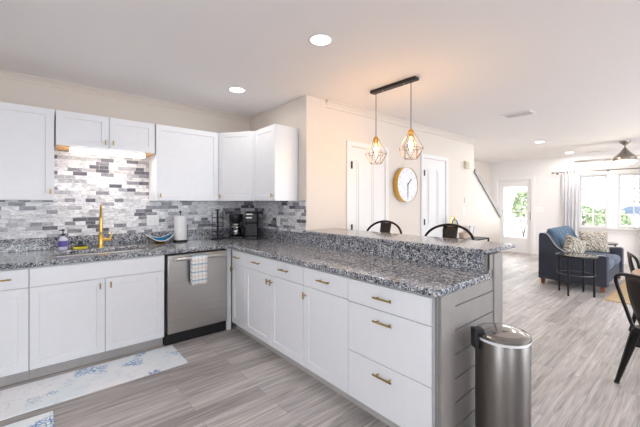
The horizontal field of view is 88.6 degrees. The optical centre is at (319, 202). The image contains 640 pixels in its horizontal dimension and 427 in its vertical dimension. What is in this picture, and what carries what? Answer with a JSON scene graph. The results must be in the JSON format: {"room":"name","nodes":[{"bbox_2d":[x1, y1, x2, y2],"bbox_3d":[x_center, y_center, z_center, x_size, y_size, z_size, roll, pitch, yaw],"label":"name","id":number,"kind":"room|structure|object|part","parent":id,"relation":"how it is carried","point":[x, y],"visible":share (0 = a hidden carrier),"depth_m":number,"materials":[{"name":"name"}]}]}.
{"room":"kitchen","nodes":[
{"label":"kitchen","id":0,"kind":"room"},
{"bbox_2d":[0,78,489,305],"bbox_3d":[0.307,0.095,5.672,12.060,2.530,0.120,0,0,-40],"label":"wall","id":1,"kind":"structure","parent":0,"point":[11,91],"depth_m":3.48,"materials":[{"name":"paint"}]},
{"bbox_2d":[0,102,53,199],"bbox_3d":[-2.623,-0.430,2.868,0.460,0.810,0.334,0,0,-40],"label":"upper cabinet","id":2,"kind":"object","parent":1,"relation":"attached to","point":[26,132],"visible":1,"depth_m":2.80,"materials":[{"name":"paint"}]},
{"bbox_2d":[55,110,154,156],"bbox_3d":[-2.131,-0.672,3.287,0.813,0.325,0.334,0,0,-40],"label":"upper cabinet","id":3,"kind":"object","parent":1,"relation":"attached to","point":[74,129],"visible":0.99,"depth_m":3.15,"materials":[{"name":"paint"}]},
{"bbox_3d":[-2.207,-0.678,3.060,0.401,0.309,0.019,0,0,-40],"label":"door","id":4,"kind":"part","parent":3,"relation":"part of","materials":[{"name":"paint"}]},
{"bbox_3d":[-2.149,-0.515,3.308,0.799,0.011,0.276,0,0,-40],"label":"underside panel","id":5,"kind":"part","parent":3,"relation":"part of","materials":[{"name":"brown wood"}]},
{"bbox_2d":[69,146,144,157],"bbox_3d":[-2.073,-0.497,3.231,0.628,0.050,0.064,0,0,-40],"label":"light","id":6,"kind":"object","parent":3,"relation":"attached to","point":[73,149],"visible":0.99,"depth_m":3.19,"materials":[{"name":"white plastic"}]},
{"bbox_3d":[-1.897,-0.678,3.324,0.406,0.309,0.019,0,0,-40],"label":"door","id":7,"kind":"part","parent":3,"relation":"part of","materials":[{"name":"paint"}]},
{"bbox_2d":[0,147,249,239],"bbox_3d":[-1.955,-0.105,3.662,2.610,0.870,0.008,0,0,-40],"label":"backsplash","id":8,"kind":"structure","parent":1,"relation":"attached to","point":[83,182],"depth_m":3.39,"materials":[{"name":"tile"}]},
{"bbox_2d":[147,215,158,225],"bbox_3d":[-1.888,0.195,3.708,0.125,0.118,0.008,0,0,-40],"label":"switch plate","id":9,"kind":"object","parent":8,"relation":"attached to","point":[151,219],"visible":1,"depth_m":3.70,"materials":[{"name":"white plastic"}]},
{"bbox_2d":[0,70,251,121],"bbox_3d":[-2.543,-1.143,3.134,4.190,0.055,0.050,0,0,-40],"label":"trim","id":10,"kind":"structure","parent":1,"relation":"attached to","point":[3,74],"depth_m":3.44,"materials":[{"name":"paint"}]},
{"bbox_2d":[149,124,218,200],"bbox_3d":[-1.552,-0.430,3.780,0.688,0.810,0.334,0,0,-40],"label":"upper cabinet","id":11,"kind":"object","parent":1,"relation":"attached to","point":[184,165],"visible":0.99,"depth_m":3.65,"materials":[{"name":"paint"}]},
{"bbox_2d":[250,95,325,243],"bbox_3d":[-0.449,0.095,4.122,0.280,2.530,1.260,0,0,-40],"label":"wall","id":12,"kind":"structure","parent":0,"point":[306,113],"depth_m":3.64,"materials":[{"name":"paint"}]},
{"bbox_2d":[219,131,253,200],"bbox_3d":[-0.974,-0.430,4.058,0.585,0.810,0.659,0,0,-40],"label":"upper cabinet","id":13,"kind":"object","parent":12,"relation":"attached to","point":[236,149],"visible":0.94,"depth_m":3.84,"materials":[{"name":"paint"}]},
{"bbox_2d":[254,124,297,200],"bbox_3d":[-0.518,-0.430,3.716,0.335,0.810,0.443,0,0,-40],"label":"upper cabinet","id":14,"kind":"object","parent":12,"relation":"attached to","point":[275,146],"visible":1,"depth_m":3.58,"materials":[{"name":"paint"}]},
{"bbox_3d":[-0.613,-0.430,3.635,0.019,0.806,0.441,0,0,-40],"label":"door","id":15,"kind":"part","parent":14,"relation":"part of","materials":[{"name":"paint"}]},
{"bbox_2d":[250,200,305,232],"bbox_3d":[-0.557,0.151,4.027,0.008,0.358,1.249,0,0,-40],"label":"backsplash","id":16,"kind":"structure","parent":12,"relation":"attached to","point":[292,214],"depth_m":3.89,"materials":[{"name":"tile"}]},
{"bbox_2d":[277,216,279,225],"bbox_3d":[-0.500,0.220,3.947,0.008,0.118,0.075,0,0,-40],"label":"outlet plate","id":17,"kind":"object","parent":16,"relation":"attached to","point":[278,217],"visible":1,"depth_m":3.94,"materials":[{"name":"white plastic"}]},
{"bbox_2d":[0,0,639,161],"bbox_3d":[2.615,-1.230,3.053,12.180,0.120,7.100,0,0,-40],"label":"ceiling","id":18,"kind":"structure","parent":0,"point":[575,64],"depth_m":2.60,"materials":[{"name":"paint"}]},
{"bbox_2d":[228,87,245,92],"bbox_3d":[-0.859,-1.168,3.393,0.190,0.003,0.190,0,0,-40],"label":"recessed light","id":19,"kind":"object","parent":18,"relation":"in","point":[231,89],"visible":1,"depth_m":3.38,"materials":[{"name":"white plastic"}]},
{"bbox_2d":[308,33,333,45],"bbox_3d":[0.005,-1.168,2.355,0.190,0.003,0.190,0,0,-40],"label":"recessed light","id":20,"kind":"object","parent":18,"relation":"in","point":[319,39],"visible":1,"depth_m":2.34,"materials":[{"name":"white plastic"}]},
{"bbox_2d":[365,136,386,163],"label":"pendant light","id":21,"kind":"object","parent":18,"relation":"hanging from","point":[375,139],"depth_m":3.39,"materials":[{"name":"brown metal"}]},
{"bbox_2d":[373,136,378,143],"bbox_3d":[0.581,-0.657,3.402,0.060,0.075,0.060,0,0,-40],"label":"socket","id":22,"kind":"object","parent":21,"relation":"attached to","point":[375,139],"depth_m":3.38,"materials":[{"name":"gold metal"}]},
{"bbox_2d":[370,76,418,94],"label":"ceiling canopy","id":23,"kind":"object","parent":18,"relation":"hanging from","point":[412,79],"depth_m":3.20,"materials":[{"name":"brown metal"}]},
{"bbox_2d":[399,128,423,159],"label":"pendant light","id":24,"kind":"object","parent":18,"relation":"hanging from","point":[411,131],"depth_m":3.07,"materials":[{"name":"brown metal"}]},
{"bbox_2d":[408,128,413,136],"bbox_3d":[0.854,-0.662,3.080,0.060,0.075,0.060,0,0,-40],"label":"socket","id":25,"kind":"object","parent":24,"relation":"attached to","point":[411,131],"depth_m":3.06,"materials":[{"name":"gold metal"}]},
{"bbox_3d":[0.854,-0.554,3.080,0.068,0.142,0.068,0,0,-40],"label":"bulb","id":26,"kind":"part","parent":24,"relation":"part of","materials":[{"name":"white glass"}]},
{"bbox_2d":[500,110,536,118],"bbox_3d":[2.606,-1.164,4.313,0.240,0.012,0.350,0,0,-40],"label":"ceiling vent","id":27,"kind":"object","parent":18,"relation":"in","point":[526,112],"visible":1,"depth_m":4.30,"materials":[{"name":"white plastic"}]},
{"bbox_2d":[574,140,639,164],"bbox_3d":[5.689,-0.942,6.322,1.361,0.454,1.238,0,0,-40],"label":"ceiling fan","id":28,"kind":"object","parent":18,"relation":"hanging from","point":[625,157],"visible":1,"depth_m":6.14,"materials":[{"name":"silver metal"}]},
{"bbox_3d":[5.417,-0.845,6.531,0.560,0.032,0.140,0,0,45],"label":"blade","id":29,"kind":"part","parent":28,"relation":"part of","materials":[{"name":"wood"}]},
{"bbox_3d":[5.758,-0.754,6.194,0.310,0.079,0.310,0,0,-40],"label":"lamp shade","id":30,"kind":"part","parent":28,"relation":"part of","materials":[{"name":"beige glass"}]},
{"bbox_2d":[0,251,639,426],"bbox_3d":[2.615,1.410,3.053,12.180,0.100,7.100,0,0,-40],"label":"floor","id":31,"kind":"structure","parent":0,"point":[229,378],"depth_m":2.47,"materials":[{"name":"grey wood"}]},
{"bbox_2d":[0,267,28,386],"bbox_3d":[-2.505,0.922,2.592,0.316,0.876,0.653,0,0,-40],"label":"base cabinet","id":32,"kind":"object","parent":31,"relation":"on","point":[14,283],"visible":0.92,"depth_m":2.43,"materials":[{"name":"paint"}]},
{"bbox_3d":[-2.321,0.566,2.377,0.314,0.140,0.019,0,0,-40],"label":"drawer","id":33,"kind":"part","parent":32,"relation":"part of","materials":[{"name":"paint"}]},
{"bbox_2d":[3,411,53,426],"bbox_3d":[-1.914,1.353,1.679,0.860,0.012,0.458,0,0,-40],"label":"kitchen mat","id":34,"kind":"object","parent":31,"relation":"on","point":[46,419],"visible":1,"depth_m":2.01,"materials":[{"name":"white fabric"}]},
{"bbox_2d":[0,345,187,420],"bbox_3d":[-1.899,1.353,2.409,1.670,0.012,0.440,0,0,-40],"label":"kitchen mat","id":35,"kind":"object","parent":31,"relation":"on","point":[25,398],"visible":1,"depth_m":2.48,"materials":[{"name":"white fabric"}]},
{"bbox_2d":[29,249,163,378],"bbox_3d":[-2.018,0.922,3.006,0.957,0.876,0.653,0,0,-40],"label":"base cabinet","id":36,"kind":"object","parent":31,"relation":"on","point":[82,313],"visible":0.97,"depth_m":2.74,"materials":[{"name":"paint"}]},
{"bbox_3d":[-2.015,0.952,2.637,0.481,0.623,0.019,0,0,-40],"label":"door","id":37,"kind":"part","parent":36,"relation":"part of","materials":[{"name":"paint"}]},
{"bbox_3d":[-1.652,0.952,2.947,0.466,0.623,0.019,0,0,-40],"label":"door","id":38,"kind":"part","parent":36,"relation":"part of","materials":[{"name":"paint"}]},
{"bbox_2d":[163,249,226,345],"bbox_3d":[-1.404,0.923,3.506,0.611,0.874,0.700,0,0,-40],"label":"dishwasher","id":39,"kind":"object","parent":31,"relation":"on","point":[190,312],"visible":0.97,"depth_m":3.25,"materials":[{"name":"silver metal"}]},
{"bbox_2d":[190,254,207,285],"bbox_3d":[-1.197,0.659,3.243,0.150,0.287,0.060,0,0,-40],"label":"dish towel","id":40,"kind":"object","parent":39,"relation":"hanging from","point":[198,264],"visible":0.99,"depth_m":3.22,"materials":[{"name":"fabric"}]},
{"bbox_3d":[-1.183,0.538,3.275,0.528,0.035,0.062,0,0,-40],"label":"handle","id":41,"kind":"part","parent":39,"relation":"part of","materials":[{"name":"silver metal"}]},
{"bbox_2d":[226,248,250,336],"bbox_3d":[-0.664,0.922,3.615,0.653,0.876,0.434,0,0,-40],"label":"base cabinet","id":42,"kind":"object","parent":31,"relation":"on","point":[238,257],"depth_m":3.42,"materials":[{"name":"paint"}]},
{"bbox_3d":[-1.005,0.922,3.551,0.048,0.876,0.088,0,0,-40],"label":"cabinet filler","id":43,"kind":"part","parent":42,"relation":"part of","materials":[{"name":"white wood"}]},
{"bbox_3d":[-0.834,0.952,3.378,0.019,0.623,0.291,0,0,-40],"label":"door","id":44,"kind":"part","parent":42,"relation":"part of","materials":[{"name":"paint"}]},
{"bbox_3d":[-0.834,0.566,3.378,0.019,0.140,0.291,0,0,-40],"label":"drawer","id":45,"kind":"part","parent":42,"relation":"part of","materials":[{"name":"paint"}]},
{"bbox_2d":[0,227,490,297],"bbox_3d":[-0.926,0.404,2.447,2.601,0.157,3.177,0,0,-40],"label":"countertop","id":46,"kind":"structure","parent":42,"relation":"on","point":[436,273],"depth_m":2.76,"materials":[{"name":"grey stone"}]},
{"bbox_2d":[58,229,67,249],"bbox_3d":[-2.435,0.345,3.108,0.073,0.192,0.073,0,0,-40],"label":"soap bottle","id":47,"kind":"object","parent":46,"relation":"on","point":[62,241],"visible":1,"depth_m":3.09,"materials":[{"name":"plastic"}]},
{"bbox_2d":[73,241,87,249],"bbox_3d":[-2.307,0.405,3.158,0.110,0.072,0.064,0,0,-40],"label":"sponge","id":48,"kind":"object","parent":46,"relation":"on","point":[80,245],"visible":1,"depth_m":3.14,"materials":[{"name":"yellow plastic"}]},
{"bbox_2d":[97,204,111,247],"bbox_3d":[-2.115,0.227,3.238,0.127,0.430,0.193,0,0,-40],"label":"faucet","id":49,"kind":"object","parent":46,"relation":"on","point":[101,239],"visible":1,"depth_m":3.25,"materials":[{"name":"gold metal"}]},
{"bbox_3d":[-2.142,0.162,3.207,0.020,0.300,0.170,0,0,-35],"label":"spout","id":50,"kind":"part","parent":49,"relation":"part of","materials":[{"name":"gold metal"}]},
{"bbox_3d":[-2.140,0.337,3.306,0.076,0.091,0.031,0,0,-40],"label":"lever","id":51,"kind":"part","parent":49,"relation":"part of","materials":[{"name":"gold metal"}]},
{"bbox_2d":[146,233,173,243],"bbox_3d":[-1.750,0.388,3.592,0.278,0.107,0.178,0,0,-40],"label":"bowl","id":52,"kind":"object","parent":46,"relation":"on","point":[157,240],"visible":1,"depth_m":3.62,"materials":[{"name":"blue ceramic"}]},
{"bbox_2d":[173,211,187,241],"bbox_3d":[-1.606,0.265,3.780,0.160,0.354,0.156,0,0,-40],"label":"paper towel holder","id":53,"kind":"object","parent":46,"relation":"on","point":[180,221],"visible":0.99,"depth_m":3.73,"materials":[{"name":"white paper"}]},
{"bbox_2d":[211,209,223,239],"bbox_3d":[-1.244,0.254,3.984,0.150,0.374,0.150,0,0,-40],"label":"coffee pod rack","id":54,"kind":"object","parent":46,"relation":"on","point":[217,210],"visible":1,"depth_m":3.97,"materials":[{"name":"black metal"}]},
{"bbox_2d":[229,214,244,238],"bbox_3d":[-1.042,0.291,4.129,0.195,0.302,0.210,0,0,-14],"label":"drip coffee maker","id":55,"kind":"object","parent":46,"relation":"on","point":[236,226],"visible":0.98,"depth_m":4.08,"materials":[{"name":"black plastic"}]},
{"bbox_2d":[245,211,258,239],"bbox_3d":[-0.845,0.273,4.076,0.148,0.338,0.236,0,0,-6],"label":"coffee machine","id":56,"kind":"object","parent":46,"relation":"on","point":[251,217],"visible":1,"depth_m":3.98,"materials":[{"name":"black plastic"}]},
{"bbox_2d":[245,236,257,239],"bbox_3d":[-0.839,0.423,4.019,0.138,0.037,0.120,0,0,-6],"label":"drip tray","id":57,"kind":"object","parent":56,"relation":"on","point":[247,237],"depth_m":3.96,"materials":[{"name":"black plastic"}]},
{"bbox_2d":[303,228,514,254],"bbox_3d":[0.620,0.311,2.952,0.500,0.030,1.903,0,0,-40],"label":"countertop","id":58,"kind":"structure","parent":46,"relation":"on","point":[461,245],"depth_m":2.59,"materials":[{"name":"grey stone"}]},
{"bbox_2d":[245,253,310,375],"bbox_3d":[-0.214,0.922,3.086,0.653,0.876,0.950,0,0,-40],"label":"base cabinet","id":59,"kind":"object","parent":31,"relation":"on","point":[274,303],"visible":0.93,"depth_m":2.84,"materials":[{"name":"paint"}]},
{"bbox_3d":[-0.584,0.952,3.084,0.019,0.623,0.472,0,0,-40],"label":"door","id":60,"kind":"part","parent":59,"relation":"part of","materials":[{"name":"paint"}]},
{"bbox_3d":[-0.429,0.566,2.903,0.019,0.140,0.948,0,0,-40],"label":"drawer","id":61,"kind":"part","parent":59,"relation":"part of","materials":[{"name":"paint"}]},
{"bbox_3d":[-0.275,0.952,2.722,0.019,0.623,0.472,0,0,-40],"label":"door","id":62,"kind":"part","parent":59,"relation":"part of","materials":[{"name":"paint"}]},
{"bbox_2d":[302,267,355,403],"bbox_3d":[0.251,0.922,2.540,0.653,0.876,0.481,0,0,-40],"label":"base cabinet","id":63,"kind":"object","parent":31,"relation":"on","point":[325,294],"visible":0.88,"depth_m":2.34,"materials":[{"name":"paint"}]},
{"bbox_3d":[0.036,0.566,2.357,0.019,0.140,0.479,0,0,-40],"label":"drawer","id":64,"kind":"part","parent":63,"relation":"part of","materials":[{"name":"paint"}]},
{"bbox_3d":[0.036,0.952,2.357,0.019,0.623,0.479,0,0,-40],"label":"door","id":65,"kind":"part","parent":63,"relation":"part of","materials":[{"name":"paint"}]},
{"bbox_2d":[366,220,401,233],"bbox_3d":[0.635,0.779,3.666,0.448,1.162,0.524,0,0,-40],"label":"bar stool","id":66,"kind":"object","parent":31,"relation":"on","point":[385,227],"visible":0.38,"depth_m":3.76,"materials":[{"name":"black metal"}]},
{"bbox_2d":[348,277,434,426],"bbox_3d":[0.610,0.922,2.118,0.653,0.876,0.623,0,0,-40],"label":"base cabinet","id":67,"kind":"object","parent":31,"relation":"on","point":[391,331],"visible":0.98,"depth_m":1.89,"materials":[{"name":"paint"}]},
{"bbox_3d":[0.366,1.030,1.927,0.034,0.012,0.135,0,0,-40],"label":"handle","id":68,"kind":"part","parent":67,"relation":"part of","materials":[{"name":"gold metal"}]},
{"bbox_3d":[0.366,0.710,1.927,0.034,0.012,0.135,0,0,-40],"label":"handle","id":69,"kind":"part","parent":67,"relation":"part of","materials":[{"name":"gold metal"}]},
{"bbox_3d":[0.366,0.568,1.927,0.034,0.012,0.135,0,0,-40],"label":"handle","id":70,"kind":"part","parent":67,"relation":"part of","materials":[{"name":"gold metal"}]},
{"bbox_3d":[0.390,1.115,1.940,0.019,0.297,0.606,0,0,-40],"label":"drawer","id":71,"kind":"part","parent":67,"relation":"part of","materials":[{"name":"paint"}]},
{"bbox_3d":[0.390,0.804,1.940,0.019,0.316,0.606,0,0,-40],"label":"drawer","id":72,"kind":"part","parent":67,"relation":"part of","materials":[{"name":"paint"}]},
{"bbox_3d":[0.390,0.569,1.940,0.019,0.146,0.606,0,0,-40],"label":"drawer","id":73,"kind":"part","parent":67,"relation":"part of","materials":[{"name":"paint"}]},
{"bbox_2d":[424,223,474,239],"bbox_3d":[1.141,0.779,3.072,0.448,1.162,0.524,0,0,-40],"label":"bar stool","id":74,"kind":"object","parent":31,"relation":"on","point":[450,230],"visible":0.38,"depth_m":3.17,"materials":[{"name":"black metal"}]},
{"bbox_2d":[435,252,502,426],"bbox_3d":[0.903,0.844,1.950,0.808,1.032,0.040,0,0,-40],"label":"peninsula end panel","id":75,"kind":"object","parent":31,"relation":"on","point":[456,312],"visible":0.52,"depth_m":1.85,"materials":[{"name":"grey paint"}]},
{"bbox_3d":[0.914,0.844,1.966,0.510,1.032,0.030,0,0,-40],"label":"shiplap panel","id":76,"kind":"part","parent":75,"relation":"part of","materials":[{"name":"grey paint"}]},
{"bbox_2d":[457,236,488,240],"bbox_3d":[2.443,0.985,5.539,1.200,0.750,0.310,0,0,-40],"label":"console table","id":77,"kind":"object","parent":31,"relation":"on","point":[475,237],"visible":0.16,"depth_m":5.68,"materials":[{"name":"black metal"}]},
{"bbox_2d":[459,232,469,239],"bbox_3d":[2.429,0.552,5.508,0.238,0.115,0.170,0,0,-40],"label":"woven basket","id":78,"kind":"object","parent":77,"relation":"on","point":[462,235],"visible":0.77,"depth_m":5.43,"materials":[{"name":"beige wicker"}]},
{"bbox_2d":[469,225,474,236],"bbox_3d":[2.705,0.505,5.864,0.180,0.210,0.047,0,0,-40],"label":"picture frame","id":79,"kind":"object","parent":77,"relation":"on","point":[471,228],"visible":0.59,"depth_m":5.87,"materials":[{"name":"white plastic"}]},
{"bbox_2d":[471,323,531,426],"bbox_3d":[0.988,1.014,1.744,0.280,0.690,0.309,0,0,-40],"label":"trash can","id":80,"kind":"object","parent":31,"relation":"on","point":[502,351],"visible":1,"depth_m":1.66,"materials":[{"name":"silver metal"}]},
{"bbox_3d":[0.979,0.680,1.763,0.201,0.011,0.201,0,0,-40],"label":"lid","id":81,"kind":"part","parent":80,"relation":"part of","materials":[{"name":"metal"}]},
{"bbox_2d":[555,252,597,297],"bbox_3d":[3.832,1.066,4.909,0.510,0.586,0.510,0,0,-40],"label":"side table","id":82,"kind":"object","parent":31,"relation":"on","point":[583,256],"visible":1,"depth_m":4.84,"materials":[{"name":"black metal"}]},
{"bbox_3d":[3.725,1.077,5.107,0.026,0.564,0.026,0,0,27],"label":"leg","id":83,"kind":"part","parent":82,"relation":"part of","materials":[{"name":"black metal"}]},
{"bbox_3d":[3.634,1.077,4.802,0.026,0.564,0.026,0,0,-18],"label":"leg","id":84,"kind":"part","parent":82,"relation":"part of","materials":[{"name":"black metal"}]},
{"bbox_3d":[4.030,1.077,5.016,0.026,0.564,0.026,0,0,-18],"label":"leg","id":85,"kind":"part","parent":82,"relation":"part of","materials":[{"name":"black metal"}]},
{"bbox_3d":[3.939,1.077,4.711,0.026,0.564,0.026,0,0,-18],"label":"leg","id":86,"kind":"part","parent":82,"relation":"part of","materials":[{"name":"black metal"}]},
{"bbox_2d":[538,226,623,292],"bbox_3d":[4.590,0.898,5.739,1.542,0.922,0.898,0,0,-40],"label":"sofa","id":87,"kind":"object","parent":31,"relation":"on","point":[607,265],"visible":0.63,"depth_m":5.43,"materials":[{"name":"blue fabric"}]},
{"bbox_2d":[547,227,565,247],"bbox_3d":[4.198,0.690,5.734,0.654,0.510,0.275,0,0,-40],"label":"cushion","id":88,"kind":"object","parent":87,"relation":"on","point":[558,234],"depth_m":5.60,"materials":[{"name":"blue fabric"}]},
{"bbox_2d":[560,226,576,237],"bbox_3d":[4.658,0.690,6.125,0.654,0.510,0.275,0,0,-40],"label":"cushion","id":89,"kind":"object","parent":87,"relation":"on","point":[568,230],"depth_m":6.11,"materials":[{"name":"blue fabric"}]},
{"bbox_3d":[4.067,0.886,5.296,0.160,0.768,0.895,0,0,-40],"label":"arm","id":90,"kind":"part","parent":87,"relation":"part of","materials":[{"name":"blue fabric"}]},
{"bbox_2d":[563,234,585,252],"bbox_3d":[4.195,0.720,5.409,0.428,0.418,0.188,0,0,7],"label":"throw pillow","id":91,"kind":"object","parent":87,"relation":"on","point":[571,244],"visible":0.8,"depth_m":5.36,"materials":[{"name":"beige fabric"}]},
{"bbox_2d":[578,231,609,252],"bbox_3d":[4.954,0.695,5.936,0.432,0.369,0.181,0,0,23],"label":"throw pillow","id":92,"kind":"object","parent":87,"relation":"on","point":[597,241],"visible":0.87,"depth_m":5.88,"materials":[{"name":"beige fabric"}]},
{"bbox_2d":[584,252,620,264],"bbox_3d":[4.906,0.982,5.833,0.636,0.193,0.635,0,0,-40],"label":"seat cushion","id":93,"kind":"object","parent":87,"relation":"on","point":[616,256],"depth_m":5.70,"materials":[{"name":"blue fabric"}]},
{"bbox_3d":[5.110,0.886,6.184,0.160,0.768,0.895,0,0,-40],"label":"arm","id":94,"kind":"part","parent":87,"relation":"part of","materials":[{"name":"blue fabric"}]},
{"bbox_2d":[609,258,613,269],"bbox_3d":[4.446,0.982,5.442,0.636,0.193,0.635,0,0,-40],"label":"seat cushion","id":95,"kind":"object","parent":87,"relation":"on","point":[611,261],"depth_m":5.20,"materials":[{"name":"blue fabric"}]},
{"bbox_3d":[4.577,0.895,5.754,1.210,0.750,0.860,0,0,-40],"label":"frame","id":96,"kind":"part","parent":87,"relation":"part of","materials":[{"name":"blue fabric"}]},
{"bbox_2d":[605,281,630,304],"bbox_3d":[5.426,1.354,4.710,2.370,0.012,1.680,0,0,-40],"label":"jute rug","id":97,"kind":"object","parent":31,"relation":"on","point":[614,297],"visible":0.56,"depth_m":4.74,"materials":[{"name":"beige wicker"}]},
{"bbox_2d":[613,272,639,383],"bbox_3d":[2.451,0.930,2.265,0.522,0.859,0.465,0,0,0],"label":"dining chair","id":98,"kind":"object","parent":31,"relation":"on","point":[632,281],"visible":1,"depth_m":2.40,"materials":[{"name":"black metal"}]},
{"bbox_3d":[2.287,1.140,2.434,0.147,0.424,0.059,0,0,32],"label":"leg","id":99,"kind":"part","parent":98,"relation":"part of","materials":[{"name":"black metal"}]},
{"bbox_3d":[2.471,0.922,2.266,0.350,0.035,0.350,0,0,0],"label":"seat","id":100,"kind":"part","parent":98,"relation":"part of","materials":[{"name":"black metal"}]},
{"bbox_2d":[627,252,639,345],"bbox_3d":[3.344,0.930,3.192,0.522,0.859,0.465,0,0,36],"label":"dining chair","id":101,"kind":"object","parent":31,"relation":"on","point":[629,255],"visible":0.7,"depth_m":3.28,"materials":[{"name":"black metal"}]},
{"bbox_3d":[3.309,1.140,3.425,0.059,0.424,0.147,0,0,-22],"label":"leg","id":102,"kind":"part","parent":101,"relation":"part of","materials":[{"name":"black metal"}]},
{"bbox_2d":[631,269,639,275],"bbox_3d":[3.162,0.984,2.534,1.100,0.752,1.100,0,0,-40],"label":"dining table","id":103,"kind":"object","parent":31,"relation":"on","point":[637,271],"visible":0.62,"depth_m":2.87,"materials":[{"name":"brown wood"}]},
{"bbox_2d":[326,107,499,251],"bbox_3d":[1.899,0.095,5.391,4.940,2.530,0.110,0,0,-40],"label":"wall","id":104,"kind":"structure","parent":0,"point":[341,126],"depth_m":4.74,"materials":[{"name":"paint"}]},
{"bbox_2d":[346,140,388,231],"bbox_3d":[0.644,0.302,4.204,0.800,2.115,0.072,0,0,-40],"label":"door","id":105,"kind":"structure","parent":104,"relation":"in","point":[367,184],"depth_m":4.18,"materials":[{"name":"paint"}]},
{"bbox_2d":[326,99,476,143],"bbox_3d":[1.493,-1.135,4.934,3.730,0.070,0.060,0,0,-40],"label":"trim","id":106,"kind":"structure","parent":104,"relation":"attached to","point":[329,103],"depth_m":4.49,"materials":[{"name":"paint"}]},
{"bbox_2d":[393,167,417,201],"bbox_3d":[1.227,-0.260,4.692,0.494,0.494,0.083,0,0,-40],"label":"wall clock","id":107,"kind":"object","parent":104,"relation":"attached to","point":[405,182],"visible":1,"depth_m":4.63,"materials":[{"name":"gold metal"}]},
{"bbox_2d":[420,153,447,236],"bbox_3d":[1.862,0.302,5.241,0.800,2.115,0.072,0,0,-40],"label":"door","id":108,"kind":"structure","parent":104,"relation":"in","point":[433,173],"depth_m":5.24,"materials":[{"name":"paint"}]},
{"bbox_2d":[464,161,470,168],"bbox_3d":[2.672,-0.690,5.937,0.165,0.130,0.060,0,0,-40],"label":"door chime","id":109,"kind":"object","parent":104,"relation":"attached to","point":[467,164],"visible":1,"depth_m":5.90,"materials":[{"name":"beige plastic"}]},
{"bbox_2d":[473,169,501,217],"bbox_3d":[3.316,-0.165,6.594,1.252,0.951,0.165,0,0,-40],"label":"trim","id":110,"kind":"structure","parent":104,"relation":"attached to","point":[476,173],"depth_m":6.48,"materials":[{"name":"paint"}]},
{"bbox_2d":[489,149,639,259],"bbox_3d":[7.141,0.095,6.984,0.190,2.530,6.980,0,0,-40],"label":"wall","id":111,"kind":"structure","parent":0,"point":[548,186],"depth_m":8.35,"materials":[{"name":"paint"}]},
{"bbox_2d":[494,176,534,254],"bbox_3d":[5.365,0.320,9.063,0.110,2.080,1.020,0,0,-40],"label":"door","id":112,"kind":"structure","parent":111,"relation":"attached to","point":[522,245],"depth_m":8.95,"materials":[{"name":"paint"}]},
{"bbox_2d":[536,250,636,264],"bbox_3d":[7.532,1.305,6.476,0.014,0.110,5.700,0,0,-40],"label":"baseboard","id":113,"kind":"structure","parent":111,"relation":"attached to","point":[537,252],"depth_m":7.30,"materials":[{"name":"paint"}]},
{"bbox_2d":[552,167,639,174],"bbox_3d":[6.576,-0.743,7.507,0.132,0.066,2.130,0,0,-40],"label":"curtain rod","id":114,"kind":"object","parent":111,"relation":"attached to","point":[557,173],"visible":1,"depth_m":7.57,"materials":[{"name":"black metal"}]},
{"bbox_2d":[562,170,578,237],"bbox_3d":[6.107,0.265,7.992,0.072,2.130,0.331,0,0,-40],"label":"curtain","id":115,"kind":"object","parent":114,"relation":"hanging from","point":[570,180],"visible":0.72,"depth_m":7.99,"materials":[{"name":"fabric"}]},
{"bbox_2d":[639,166,639,261],"bbox_3d":[7.003,0.265,6.939,0.072,2.130,0.376,0,0,-40],"label":"curtain","id":116,"kind":"object","parent":114,"relation":"hanging from","point":[639,166],"visible":0.91,"depth_m":7.07,"materials":[{"name":"fabric"}]},
{"bbox_2d":[579,170,638,234],"bbox_3d":[6.693,-0.018,7.503,0.160,1.417,1.422,0,0,-40],"label":"window","id":117,"kind":"structure","parent":111,"relation":"attached to","point":[612,188],"depth_m":7.49,"materials":[{"name":"paint"}]},
{"bbox_3d":[6.497,-0.041,7.799,0.065,1.222,0.517,0,0,-40],"label":"frame","id":118,"kind":"part","parent":117,"relation":"part of","materials":[{"name":"paint"}]},
{"bbox_3d":[6.693,0.630,7.503,0.160,0.120,1.422,0,0,-40],"label":"sill","id":119,"kind":"part","parent":117,"relation":"part of","materials":[{"name":"paint"}]},
{"bbox_3d":[6.954,-0.041,7.262,0.065,1.222,0.516,0,0,-40],"label":"frame","id":120,"kind":"part","parent":117,"relation":"part of","materials":[{"name":"paint"}]},
{"label":"outside","id":121,"kind":"structure","parent":0,"visible":0},
{"bbox_2d":[504,212,526,237],"bbox_3d":[26.688,1.560,22.713,49.910,0.100,60.000,0,0,-40],"label":"ground","id":122,"kind":"structure","parent":121,"point":[512,226],"depth_m":21.07,"materials":[{"name":"white"}]},
{"bbox_2d":[511,190,526,236],"bbox_3d":[8.959,0.473,14.461,1.032,2.081,1.005,0,0,-40],"label":"shrub","id":123,"kind":"object","parent":122,"relation":"on","point":[521,196],"visible":0.65,"depth_m":14.33,"materials":[{"name":"green plant"}]},
{"bbox_2d":[582,205,604,225],"bbox_3d":[11.164,0.799,14.023,1.617,1.438,1.583,0,0,-40],"label":"shrub","id":124,"kind":"object","parent":122,"relation":"on","point":[598,220],"visible":0.45,"depth_m":13.55,"materials":[{"name":"green plant"}]},
{"bbox_2d":[583,204,638,226],"bbox_3d":[15.104,0.770,16.236,1.750,1.480,4.850,0,0,-40],"label":"parked car","id":125,"kind":"object","parent":122,"relation":"on","point":[628,208],"visible":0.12,"depth_m":15.46,"materials":[{"name":"white metal"}]},
{"bbox_2d":[595,207,631,225],"bbox_3d":[13.167,0.852,14.795,1.395,1.330,1.385,0,0,-40],"label":"shrub","id":126,"kind":"object","parent":122,"relation":"on","point":[625,219],"visible":0.36,"depth_m":14.32,"materials":[{"name":"green plant"}]}
]}

